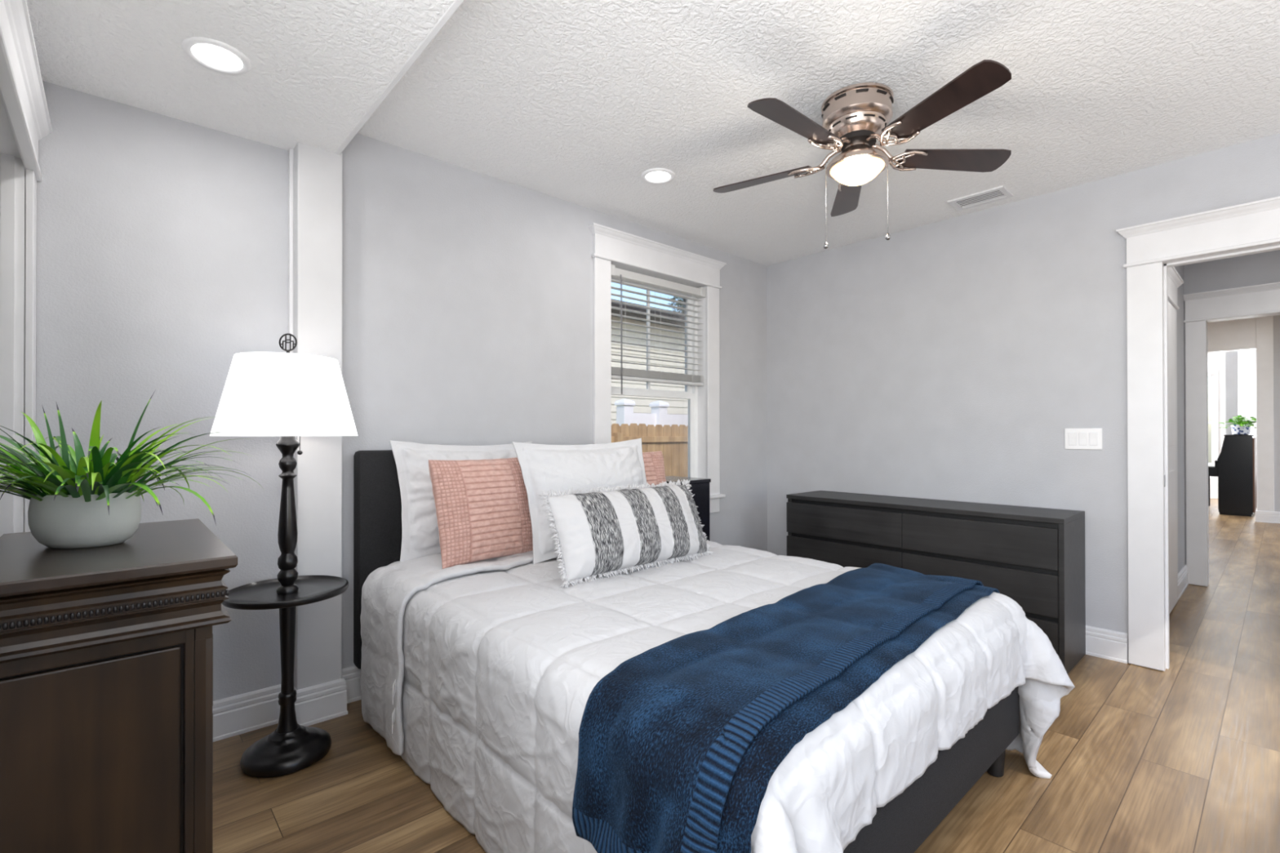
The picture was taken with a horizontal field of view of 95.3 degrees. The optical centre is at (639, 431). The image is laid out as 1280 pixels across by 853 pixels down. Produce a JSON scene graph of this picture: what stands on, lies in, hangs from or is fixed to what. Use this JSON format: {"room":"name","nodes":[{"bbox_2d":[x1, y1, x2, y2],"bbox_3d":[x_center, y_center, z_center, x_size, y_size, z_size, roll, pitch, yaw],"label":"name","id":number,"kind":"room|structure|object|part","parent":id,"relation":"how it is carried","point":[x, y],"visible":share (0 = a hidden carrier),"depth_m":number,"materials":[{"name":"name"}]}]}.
{"room":"bedroom","nodes":[
{"label":"bedroom","id":0,"kind":"room"},
{"bbox_2d":[26,0,454,152],"bbox_3d":[-0.762,-1.353,0.182,2.308,0.300,4.681,0,0,-42],"label":"ceiling","id":1,"kind":"structure","parent":0,"point":[318,67],"depth_m":1.84,"materials":[{"name":"white paint"}]},
{"bbox_2d":[182,36,251,75],"bbox_3d":[-1.344,-1.191,1.855,0.180,0.010,0.180,0,0,-42],"label":"recessed light","id":2,"kind":"object","parent":1,"relation":"in","point":[213,55],"visible":1,"depth_m":1.85,"materials":[{"name":"white plastic"}]},
{"bbox_2d":[334,0,464,155],"bbox_3d":[0.147,-1.350,0.902,0.022,0.302,4.531,0,0,-42],"label":"trim","id":3,"kind":"structure","parent":1,"relation":"attached to","point":[456,4],"depth_m":1.92,"materials":[{"name":"white paint"}]},
{"bbox_2d":[35,80,767,701],"bbox_3d":[-1.018,-0.186,2.970,5.671,2.800,0.171,0,0,-42],"label":"wall","id":4,"kind":"structure","parent":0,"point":[162,241],"depth_m":2.44,"materials":[{"name":"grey paint"}]},
{"bbox_2d":[0,0,52,537],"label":"door","id":5,"kind":"structure","parent":4,"relation":"attached to","point":[24,117],"depth_m":1.85,"materials":[{"name":"white paint"}]},
{"bbox_3d":[-1.596,-1.013,1.492,0.058,0.046,1.373,0,0,-42],"label":"crown","id":6,"kind":"part","parent":5,"relation":"part of","materials":[{"name":"white paint"}]},
{"bbox_3d":[-2.011,0.179,1.921,0.022,2.056,0.098,0,0,-42],"label":"casing leg","id":7,"kind":"part","parent":5,"relation":"part of","materials":[{"name":"white paint"}]},
{"bbox_2d":[212,684,280,742],"bbox_3d":[-1.762,1.135,2.204,0.777,0.153,0.019,0,0,-42],"label":"baseboard","id":8,"kind":"structure","parent":4,"relation":"attached to","point":[235,715],"depth_m":2.35,"materials":[{"name":"white paint"}]},
{"bbox_2d":[342,665,361,703],"bbox_3d":[-0.147,1.140,3.664,3.201,0.153,0.019,0,0,-42],"label":"baseboard","id":9,"kind":"structure","parent":4,"relation":"attached to","point":[352,675],"depth_m":2.62,"materials":[{"name":"white paint"}]},
{"bbox_2d":[587,222,726,513],"bbox_3d":[0.116,-0.329,3.982,1.240,1.844,0.201,0,0,-42],"label":"window","id":10,"kind":"structure","parent":4,"relation":"attached to","point":[627,251],"depth_m":4.07,"materials":[{"name":"white paint"}]},
{"bbox_3d":[-0.233,-0.301,3.594,0.128,1.525,0.020,0,0,-42],"label":"casing leg","id":11,"kind":"part","parent":10,"relation":"part of","materials":[{"name":"white paint"}]},
{"bbox_3d":[0.057,-0.642,4.048,0.850,0.780,0.028,0,0,-42],"label":"sash","id":12,"kind":"part","parent":10,"relation":"part of","materials":[{"name":"white plastic"}]},
{"bbox_3d":[0.078,0.075,4.022,0.850,0.715,0.028,0,0,-42],"label":"sash","id":13,"kind":"part","parent":10,"relation":"part of","materials":[{"name":"white plastic"}]},
{"bbox_3d":[0.163,-1.228,3.932,1.238,0.046,0.056,0,0,-42],"label":"crown","id":14,"kind":"part","parent":10,"relation":"part of","materials":[{"name":"white paint"}]},
{"bbox_3d":[0.057,-0.642,4.048,0.766,0.696,0.004,0,0,-42],"label":"pane","id":15,"kind":"part","parent":10,"relation":"part of","materials":[{"name":"clear glass"}]},
{"bbox_3d":[0.068,-0.299,4.034,0.910,1.525,0.060,0,0,-42],"label":"frame","id":16,"kind":"part","parent":10,"relation":"part of","materials":[{"name":"white plastic"}]},
{"bbox_3d":[0.537,-0.299,4.290,0.128,1.525,0.020,0,0,-42],"label":"casing leg","id":17,"kind":"part","parent":10,"relation":"part of","materials":[{"name":"white paint"}]},
{"bbox_2d":[611,264,706,394],"bbox_3d":[0.128,-0.644,3.970,0.906,0.813,0.076,0,0,-42],"label":"window blind","id":18,"kind":"object","parent":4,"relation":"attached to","point":[617,373],"visible":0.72,"depth_m":3.94,"materials":[{"name":"white plastic"}]},
{"bbox_3d":[0.122,-0.667,3.976,0.632,0.650,0.056,0,0,-42],"label":"ladder cord","id":19,"kind":"part","parent":18,"relation":"part of","materials":[{"name":"white fabric"}]},
{"bbox_3d":[0.123,-1.012,3.977,0.886,0.050,0.058,0,0,-42],"label":"head rail","id":20,"kind":"part","parent":18,"relation":"part of","materials":[{"name":"white plastic"}]},
{"bbox_3d":[0.123,-0.346,3.974,0.878,0.021,0.052,0,0,-42],"label":"rail","id":21,"kind":"part","parent":18,"relation":"part of","materials":[{"name":"white plastic"}]},
{"bbox_2d":[212,497,1279,852],"bbox_3d":[5.082,1.259,5.260,17.800,0.080,7.400,0,0,-42],"label":"floor","id":22,"kind":"structure","parent":0,"point":[1184,757],"depth_m":2.04,"materials":[{"name":"brown wood"}]},
{"bbox_2d":[0,518,237,852],"bbox_3d":[-1.212,0.731,1.330,0.394,0.952,0.714,0,0,-42],"label":"dresser","id":23,"kind":"object","parent":22,"relation":"on","point":[106,652],"visible":1,"depth_m":1.10,"materials":[{"name":"brown wood"}]},
{"bbox_3d":[-1.023,0.730,1.088,0.260,0.599,0.016,0,0,-42],"label":"panel","id":24,"kind":"part","parent":23,"relation":"part of","materials":[{"name":"brown wood"}]},
{"bbox_3d":[-1.030,0.755,1.078,0.326,0.721,0.022,0,0,-42],"label":"frame","id":25,"kind":"part","parent":23,"relation":"part of","materials":[{"name":"brown wood"}]},
{"bbox_3d":[-1.216,0.339,1.328,0.385,0.115,0.696,0,0,-42],"label":"crown moulding","id":26,"kind":"part","parent":23,"relation":"part of","materials":[{"name":"brown wood"}]},
{"bbox_2d":[0,391,263,548],"bbox_3d":[-1.247,0.079,1.317,0.688,0.352,0.609,0,0,3],"label":"potted grass plant","id":27,"kind":"object","parent":23,"relation":"on","point":[90,501],"visible":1,"depth_m":1.27,"materials":[{"name":"green plant"}]},
{"bbox_3d":[-1.249,0.196,1.316,0.187,0.119,0.177,0,0,-42],"label":"pot","id":28,"kind":"part","parent":27,"relation":"part of","materials":[{"name":"ceramic"}]},
{"bbox_3d":[-0.900,0.771,1.200,0.030,0.751,0.030,0,0,-42],"label":"corner post","id":29,"kind":"part","parent":23,"relation":"part of","materials":[{"name":"brown wood"}]},
{"bbox_3d":[-1.097,0.505,1.435,0.018,0.158,0.568,0,0,-42],"label":"drawer","id":30,"kind":"part","parent":23,"relation":"part of","materials":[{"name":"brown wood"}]},
{"bbox_3d":[-1.097,0.673,1.434,0.018,0.158,0.568,0,0,-42],"label":"drawer","id":31,"kind":"part","parent":23,"relation":"part of","materials":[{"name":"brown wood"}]},
{"bbox_3d":[-1.097,0.841,1.433,0.018,0.158,0.568,0,0,-42],"label":"drawer","id":32,"kind":"part","parent":23,"relation":"part of","materials":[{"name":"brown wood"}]},
{"bbox_2d":[209,333,357,777],"bbox_3d":[-1.316,0.421,2.178,0.472,1.579,0.472,0,0,-42],"label":"floor lamp","id":33,"kind":"object","parent":22,"relation":"on","point":[286,395],"visible":0.98,"depth_m":2.09,"materials":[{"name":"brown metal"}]},
{"bbox_3d":[-1.317,-0.129,2.181,0.472,0.291,0.472,0,0,-42],"label":"lamp shade","id":34,"kind":"part","parent":33,"relation":"part of","materials":[{"name":"white fabric"}]},
{"bbox_2d":[222,575,348,609],"bbox_3d":[-1.316,0.597,2.177,0.410,0.028,0.410,0,0,-42],"label":"tray","id":35,"kind":"object","parent":33,"relation":"on","point":[268,594],"depth_m":2.15,"materials":[{"name":"black wood"}]},
{"bbox_2d":[293,142,342,689],"bbox_3d":[-1.388,0.005,2.501,0.170,2.415,0.129,0,0,-42],"label":"column","id":36,"kind":"structure","parent":22,"relation":"on","point":[317,172],"depth_m":2.45,"materials":[{"name":"white paint"}]},
{"bbox_2d":[293,676,347,726],"bbox_3d":[-1.374,1.136,2.482,0.208,0.153,0.128,0,0,-42],"label":"baseboard","id":37,"kind":"structure","parent":36,"relation":"attached to","point":[313,704],"depth_m":2.44,"materials":[{"name":"white paint"}]},
{"bbox_2d":[353,449,1019,852],"bbox_3d":[0.038,0.647,2.356,1.620,1.128,2.186,0,0,-42],"label":"bed","id":38,"kind":"object","parent":22,"relation":"on","point":[906,821],"visible":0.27,"depth_m":1.89,"materials":[{"name":"grey fabric"}]},
{"bbox_3d":[-0.663,0.571,3.133,1.620,0.968,0.093,0,0,-42],"label":"headboard","id":39,"kind":"part","parent":38,"relation":"part of","materials":[{"name":"grey fabric"}]},
{"bbox_2d":[665,475,711,541],"bbox_3d":[0.213,0.757,3.691,0.344,0.918,0.383,0,0,-42],"label":"nightstand","id":40,"kind":"object","parent":38,"relation":"attached to","point":[700,487],"visible":0.09,"depth_m":3.65,"materials":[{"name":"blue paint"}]},
{"bbox_2d":[360,540,1075,852],"bbox_3d":[0.159,0.863,2.206,1.870,0.713,2.121,0,0,-42],"label":"comforter","id":41,"kind":"object","parent":38,"relation":"on","point":[482,676],"visible":0.6,"depth_m":1.74,"materials":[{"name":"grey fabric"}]},
{"bbox_2d":[389,440,532,561],"bbox_3d":[-0.789,0.302,2.760,0.742,0.527,0.205,0,0,-42],"label":"pillow","id":42,"kind":"object","parent":41,"relation":"on","point":[420,528],"visible":0.31,"depth_m":2.55,"materials":[{"name":"white fabric"}]},
{"bbox_2d":[428,457,533,568],"bbox_3d":[-0.675,0.338,2.575,0.188,0.440,0.492,0,0,42],"label":"cushion","id":43,"kind":"object","parent":41,"relation":"on","point":[482,513],"visible":0.93,"depth_m":2.48,"materials":[{"name":"fabric"}]},
{"bbox_2d":[512,438,647,564],"bbox_3d":[-0.228,0.305,2.826,0.760,0.544,0.235,0,0,-38],"label":"pillow","id":44,"kind":"object","parent":41,"relation":"on","point":[556,468],"visible":0.57,"depth_m":2.72,"materials":[{"name":"white fabric"}]},
{"bbox_2d":[537,479,713,587],"bbox_3d":[-0.023,0.406,2.491,0.857,0.366,0.231,0,0,-44],"label":"lumbar cushion","id":45,"kind":"object","parent":41,"relation":"on","point":[599,532],"visible":1,"depth_m":2.35,"materials":[{"name":"fabric"}]},
{"bbox_2d":[642,450,666,486],"bbox_3d":[-0.021,0.337,3.268,0.480,0.447,0.179,0,0,-40],"label":"cushion","id":46,"kind":"object","parent":41,"relation":"on","point":[655,472],"visible":0.12,"depth_m":3.34,"materials":[{"name":"fabric"}]},
{"bbox_2d":[572,563,999,852],"bbox_3d":[0.595,0.705,1.717,0.453,0.342,1.784,0,0,44],"label":"throw blanket","id":47,"kind":"object","parent":41,"relation":"on","point":[682,744],"visible":0.98,"depth_m":1.24,"materials":[{"name":"blue fabric"}]},
{"bbox_3d":[0.755,0.971,1.563,1.550,0.200,0.050,0,0,-42],"label":"foot rail","id":48,"kind":"part","parent":38,"relation":"part of","materials":[{"name":"grey fabric"}]},
{"bbox_3d":[1.255,1.139,2.061,0.068,0.137,0.068,0,0,-42],"label":"leg","id":49,"kind":"part","parent":38,"relation":"part of","materials":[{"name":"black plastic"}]},
{"bbox_2d":[786,490,1085,674],"bbox_3d":[1.720,0.825,3.614,0.447,0.780,1.598,0,0,-42],"label":"dresser","id":50,"kind":"object","parent":22,"relation":"on","point":[1034,557],"visible":0.58,"depth_m":3.21,"materials":[{"name":"black wood"}]},
{"bbox_3d":[1.199,0.841,4.204,0.429,0.754,0.024,0,0,-42],"label":"panel","id":51,"kind":"part","parent":50,"relation":"part of","materials":[{"name":"black wood"}]},
{"bbox_3d":[1.294,0.826,3.769,0.018,0.209,0.797,0,0,-42],"label":"drawer","id":52,"kind":"part","parent":50,"relation":"part of","materials":[{"name":"black wood"}]},
{"bbox_3d":[1.294,0.592,3.770,0.018,0.207,0.797,0,0,-42],"label":"drawer","id":53,"kind":"part","parent":50,"relation":"part of","materials":[{"name":"black wood"}]},
{"bbox_3d":[1.720,0.448,3.616,0.447,0.026,1.598,0,0,-42],"label":"panel","id":54,"kind":"part","parent":50,"relation":"part of","materials":[{"name":"black wood"}]},
{"bbox_3d":[1.822,0.823,3.184,0.018,0.209,0.770,0,0,-42],"label":"drawer","id":55,"kind":"part","parent":50,"relation":"part of","materials":[{"name":"black wood"}]},
{"bbox_3d":[1.822,0.589,3.186,0.018,0.207,0.770,0,0,-42],"label":"drawer","id":56,"kind":"part","parent":50,"relation":"part of","materials":[{"name":"black wood"}]},
{"bbox_3d":[1.823,1.063,3.183,0.018,0.219,0.770,0,0,-42],"label":"drawer","id":57,"kind":"part","parent":50,"relation":"part of","materials":[{"name":"black wood"}]},
{"bbox_3d":[2.248,0.834,3.030,0.447,0.754,0.024,0,0,-42],"label":"panel","id":58,"kind":"part","parent":50,"relation":"part of","materials":[{"name":"black wood"}]},
{"bbox_2d":[1225,351,1238,435],"bbox_3d":[9.470,-0.193,9.328,0.160,2.850,0.140,0,0,-42],"label":"trim","id":59,"kind":"structure","parent":22,"relation":"on","point":[1231,357],"depth_m":9.28,"materials":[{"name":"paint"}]},
{"bbox_2d":[1208,434,1257,516],"bbox_3d":[9.160,0.639,9.101,1.430,1.185,0.635,0,0,-42],"label":"upright piano","id":60,"kind":"object","parent":22,"relation":"on","point":[1235,467],"visible":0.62,"depth_m":8.55,"materials":[{"name":"black paint"}]},
{"bbox_3d":[9.456,0.954,9.720,0.070,0.560,0.070,0,0,-42],"label":"leg","id":61,"kind":"part","parent":60,"relation":"part of","materials":[{"name":"black paint"}]},
{"bbox_2d":[1217,415,1256,435],"bbox_3d":[8.914,-0.101,8.670,0.448,0.292,0.386,0,0,12],"label":"potted plant","id":62,"kind":"object","parent":60,"relation":"on","point":[1242,428],"visible":1,"depth_m":8.63,"materials":[{"name":"green plant"}]},
{"bbox_3d":[8.942,-0.030,8.675,0.220,0.150,0.220,0,0,-42],"label":"pot","id":63,"kind":"part","parent":62,"relation":"part of","materials":[{"name":"white ceramic"}]},
{"bbox_3d":[9.267,0.056,8.985,1.430,0.020,0.315,0,0,-42],"label":"lid","id":64,"kind":"part","parent":60,"relation":"part of","materials":[{"name":"black paint"}]},
{"bbox_3d":[9.366,0.631,8.874,1.380,1.080,0.017,0,0,-42],"label":"panel","id":65,"kind":"part","parent":60,"relation":"part of","materials":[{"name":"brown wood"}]},
{"bbox_2d":[357,0,1279,266],"bbox_3d":[1.346,-1.425,2.088,3.351,0.120,4.681,0,0,-42],"label":"ceiling","id":66,"kind":"structure","parent":0,"point":[572,101],"depth_m":2.34,"materials":[{"name":"white paint"}]},
{"bbox_2d":[640,168,675,184],"bbox_3d":[0.096,-1.355,3.097,0.180,0.010,0.180,0,0,-42],"label":"recessed light","id":67,"kind":"object","parent":66,"relation":"in","point":[655,175],"visible":1,"depth_m":3.09,"materials":[{"name":"white plastic"}]},
{"bbox_2d":[712,59,1011,248],"bbox_3d":[0.860,-1.060,2.385,1.192,0.606,1.229,0,0,-42],"label":"ceiling fan","id":68,"kind":"object","parent":66,"relation":"hanging from","point":[855,116],"visible":1,"depth_m":2.32,"materials":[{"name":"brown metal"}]},
{"bbox_3d":[0.548,-1.134,2.631,0.455,0.036,0.131,0,0,32],"label":"blade","id":69,"kind":"part","parent":68,"relation":"part of","materials":[{"name":"brown wood"}]},
{"bbox_3d":[0.575,-1.136,2.152,0.457,0.036,0.131,0,0,-42],"label":"blade","id":70,"kind":"part","parent":68,"relation":"part of","materials":[{"name":"brown wood"}]},
{"bbox_3d":[0.772,-0.946,2.411,0.011,0.339,0.003,0,0,5],"label":"pull chain","id":71,"kind":"part","parent":68,"relation":"part of","materials":[{"name":"metal"}]},
{"bbox_3d":[0.999,-1.133,2.809,0.131,0.036,0.455,0,0,14],"label":"blade","id":72,"kind":"part","parent":68,"relation":"part of","materials":[{"name":"brown wood"}]},
{"bbox_3d":[0.896,-1.057,2.409,0.212,0.066,0.212,0,0,-42],"label":"lamp shade","id":73,"kind":"part","parent":68,"relation":"part of","materials":[{"name":"white glass"}]},
{"bbox_3d":[1.019,-0.964,2.408,0.011,0.304,0.003,0,0,6],"label":"pull chain","id":74,"kind":"part","parent":68,"relation":"part of","materials":[{"name":"metal"}]},
{"bbox_3d":[1.048,-1.137,2.026,0.131,0.036,0.455,0,0,-22],"label":"blade","id":75,"kind":"part","parent":68,"relation":"part of","materials":[{"name":"brown wood"}]},
{"bbox_3d":[1.308,-1.135,2.435,0.455,0.036,0.131,0,0,-4],"label":"blade","id":76,"kind":"part","parent":68,"relation":"part of","materials":[{"name":"brown wood"}]},
{"bbox_2d":[946,185,1013,210],"bbox_3d":[1.979,-1.356,3.393,0.190,0.011,0.290,0,0,-42],"label":"ceiling vent","id":77,"kind":"object","parent":66,"relation":"in","point":[1000,193],"visible":1,"depth_m":3.38,"materials":[{"name":"white metal"}]},
{"bbox_2d":[766,133,1279,651],"bbox_3d":[2.561,-0.125,3.145,0.115,2.673,4.631,0,0,-42],"label":"wall","id":78,"kind":"structure","parent":0,"point":[953,358],"depth_m":3.56,"materials":[{"name":"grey paint"}]},
{"bbox_2d":[1064,428,1102,449],"bbox_3d":[2.429,0.040,3.196,0.012,0.115,0.166,0,0,-42],"label":"light switch","id":79,"kind":"object","parent":78,"relation":"attached to","point":[1074,438],"visible":1,"depth_m":3.19,"materials":[{"name":"white plastic"}]},
{"bbox_3d":[2.397,0.040,3.230,0.002,0.073,0.037,0,0,-42],"label":"rocker frame","id":80,"kind":"part","parent":79,"relation":"part of","materials":[{"name":"white paint"}]},
{"bbox_3d":[2.459,0.039,3.161,0.002,0.073,0.037,0,0,-42],"label":"rocker frame","id":81,"kind":"part","parent":79,"relation":"part of","materials":[{"name":"white paint"}]},
{"bbox_2d":[1085,625,1128,663],"bbox_3d":[2.513,1.135,3.094,0.019,0.153,4.431,0,0,-42],"label":"baseboard","id":82,"kind":"structure","parent":78,"relation":"attached to","point":[1112,645],"depth_m":3.11,"materials":[{"name":"white paint"}]},
{"bbox_2d":[1115,196,1279,671],"bbox_3d":[2.976,0.075,2.685,0.227,2.269,1.185,0,0,-42],"label":"door frame","id":83,"kind":"structure","parent":78,"relation":"in","point":[1251,228],"depth_m":2.97,"materials":[{"name":"white paint"}]},
{"bbox_3d":[2.600,0.174,3.000,0.020,2.066,0.140,0,0,-42],"label":"casing leg","id":84,"kind":"part","parent":83,"relation":"part of","materials":[{"name":"white paint"}]},
{"bbox_3d":[2.912,-1.037,2.632,0.056,0.046,1.185,0,0,-42],"label":"crown","id":85,"kind":"part","parent":83,"relation":"part of","materials":[{"name":"white paint"}]},
{"bbox_2d":[1173,265,1185,573],"bbox_3d":[3.473,-0.136,3.948,2.314,2.700,0.120,0,0,-42],"label":"wall","id":86,"kind":"structure","parent":0,"point":[1180,313],"depth_m":4.51,"materials":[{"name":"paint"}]},
{"bbox_2d":[1167,266,1183,613],"bbox_3d":[3.471,0.067,3.825,1.102,2.285,0.058,0,0,-42],"label":"door","id":87,"kind":"structure","parent":86,"relation":"in","point":[1175,281],"depth_m":3.96,"materials":[{"name":"white paint"}]},
{"bbox_3d":[3.470,-1.052,3.830,1.102,0.046,0.058,0,0,-42],"label":"crown","id":88,"kind":"part","parent":87,"relation":"part of","materials":[{"name":"white paint"}]},
{"bbox_3d":[3.798,0.168,4.145,0.115,2.086,0.022,0,0,-42],"label":"casing leg","id":89,"kind":"part","parent":87,"relation":"part of","materials":[{"name":"white paint"}]},
{"bbox_2d":[1177,564,1188,599],"bbox_3d":[3.567,1.138,3.933,2.189,0.153,0.019,0,0,-42],"label":"baseboard","id":90,"kind":"structure","parent":86,"relation":"attached to","point":[1183,583],"depth_m":4.43,"materials":[{"name":"white paint"}]},
{"bbox_2d":[1183,249,1279,585],"bbox_3d":[4.441,-0.258,4.689,0.115,2.950,7.400,0,0,-42],"label":"wall","id":91,"kind":"structure","parent":0,"point":[1264,268],"depth_m":4.50,"materials":[{"name":"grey paint"}]},
{"bbox_2d":[1182,281,1279,586],"bbox_3d":[4.823,0.060,4.226,0.176,2.309,1.335,0,0,-42],"label":"door frame","id":92,"kind":"structure","parent":91,"relation":"in","point":[1260,300],"depth_m":4.60,"materials":[{"name":"white paint"}]},
{"bbox_3d":[4.409,0.169,4.621,0.020,2.086,0.120,0,0,-42],"label":"casing leg","id":93,"kind":"part","parent":92,"relation":"part of","materials":[{"name":"white paint"}]},
{"bbox_3d":[4.777,-1.072,4.191,0.056,0.046,1.335,0,0,-42],"label":"crown","id":94,"kind":"part","parent":92,"relation":"part of","materials":[{"name":"white paint"}]},
{"bbox_2d":[1207,350,1256,498],"bbox_3d":[10.986,-0.188,10.604,0.120,2.850,7.400,0,0,-42],"label":"wall","id":95,"kind":"structure","parent":0,"point":[1246,358],"depth_m":10.60,"materials":[{"name":"white paint"}]},
{"bbox_2d":[1208,368,1218,462],"bbox_3d":[10.371,-0.190,11.214,0.065,1.940,1.070,0,0,-42],"label":"window","id":96,"kind":"structure","parent":95,"relation":"in","point":[1215,440],"depth_m":10.83,"materials":[{"name":"white paint"}]},
{"bbox_2d":[1208,373,1211,423],"bbox_3d":[10.325,-0.623,11.168,0.055,0.935,0.880,0,0,-42],"label":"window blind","id":97,"kind":"object","parent":96,"relation":"attached to","point":[1209,374],"visible":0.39,"depth_m":10.84,"materials":[{"name":"white plastic"}]},
{"bbox_2d":[1207,317,1256,353],"bbox_3d":[7.161,-1.372,9.486,0.200,0.485,3.938,0,0,-42],"label":"ceiling","id":98,"kind":"structure","parent":0,"point":[1239,335],"depth_m":8.13,"materials":[{"name":"white paint"}]},
{"bbox_2d":[1273,315,1279,511],"bbox_3d":[9.697,-0.205,6.676,0.160,2.850,3.300,0,0,-42],"label":"wall","id":99,"kind":"structure","parent":0,"point":[1276,318],"depth_m":7.83,"materials":[{"name":"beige paint"}]},
{"bbox_2d":[1255,315,1274,511],"bbox_3d":[8.536,-0.198,7.960,0.200,2.850,0.162,0,0,-42],"label":"trim","id":100,"kind":"structure","parent":99,"relation":"attached to","point":[1264,325],"depth_m":7.89,"materials":[{"name":"white paint"}]},
{"bbox_2d":[1254,509,1279,523],"bbox_3d":[9.631,1.144,6.731,0.219,0.153,3.481,0,0,-42],"label":"baseboard","id":101,"kind":"structure","parent":99,"relation":"attached to","point":[1269,517],"depth_m":7.87,"materials":[{"name":"white paint"}]},
{"label":"outside","id":102,"kind":"structure","parent":0,"visible":0},
{"bbox_3d":[-1.812,1.650,27.354,46.000,0.050,36.969,0,0,-42],"label":"ground","id":103,"kind":"structure","parent":102,"visible":0},
{"bbox_2d":[611,298,688,424],"bbox_3d":[2.199,-0.869,18.450,24.800,4.900,7.580,0,0,-42],"label":"house","id":104,"kind":"structure","parent":103,"relation":"on","point":[677,406],"depth_m":12.18,"materials":[{"name":"beige"}]},
{"bbox_2d":[611,423,688,477],"bbox_3d":[0.799,0.718,7.813,5.266,1.633,0.108,0,0,-42],"label":"picket fence","id":105,"kind":"object","parent":103,"relation":"on","point":[673,441],"visible":0.15,"depth_m":7.43,"materials":[{"name":"brown wood"}]},
{"bbox_3d":[-0.255,0.771,6.849,0.090,1.520,0.090,0,0,-42],"label":"post","id":106,"kind":"part","parent":105,"relation":"part of","materials":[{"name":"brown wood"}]},
{"bbox_3d":[0.761,0.097,7.808,5.200,0.075,0.026,0,0,-42],"label":"rail","id":107,"kind":"part","parent":105,"relation":"part of","materials":[{"name":"brown wood"}]},
{"bbox_2d":[614,399,688,426],"bbox_3d":[0.694,0.544,8.880,2.636,1.990,0.206,0,0,-42],"label":"vinyl fence","id":108,"kind":"object","parent":103,"relation":"on","point":[659,415],"visible":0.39,"depth_m":8.37,"materials":[{"name":"white plastic"}]},
{"bbox_3d":[-0.208,0.587,8.065,0.170,1.900,0.170,0,0,-42],"label":"post","id":109,"kind":"part","parent":108,"relation":"part of","materials":[{"name":"white plastic"}]},
{"bbox_3d":[0.282,0.588,8.508,0.170,1.900,0.170,0,0,-42],"label":"post","id":110,"kind":"part","parent":108,"relation":"part of","materials":[{"name":"white plastic"}]},
{"bbox_3d":[0.701,0.614,8.879,2.450,1.750,0.040,0,0,-42],"label":"panel","id":111,"kind":"part","parent":108,"relation":"part of","materials":[{"name":"white plastic"}]},
{"bbox_2d":[667,296,681,312],"bbox_3d":[2.322,-2.368,25.014,2.519,7.961,2.509,0,0,-42],"label":"shade tree","id":112,"kind":"object","parent":103,"relation":"on","point":[673,298],"visible":0.04,"depth_m":25.04,"materials":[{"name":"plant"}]}
]}

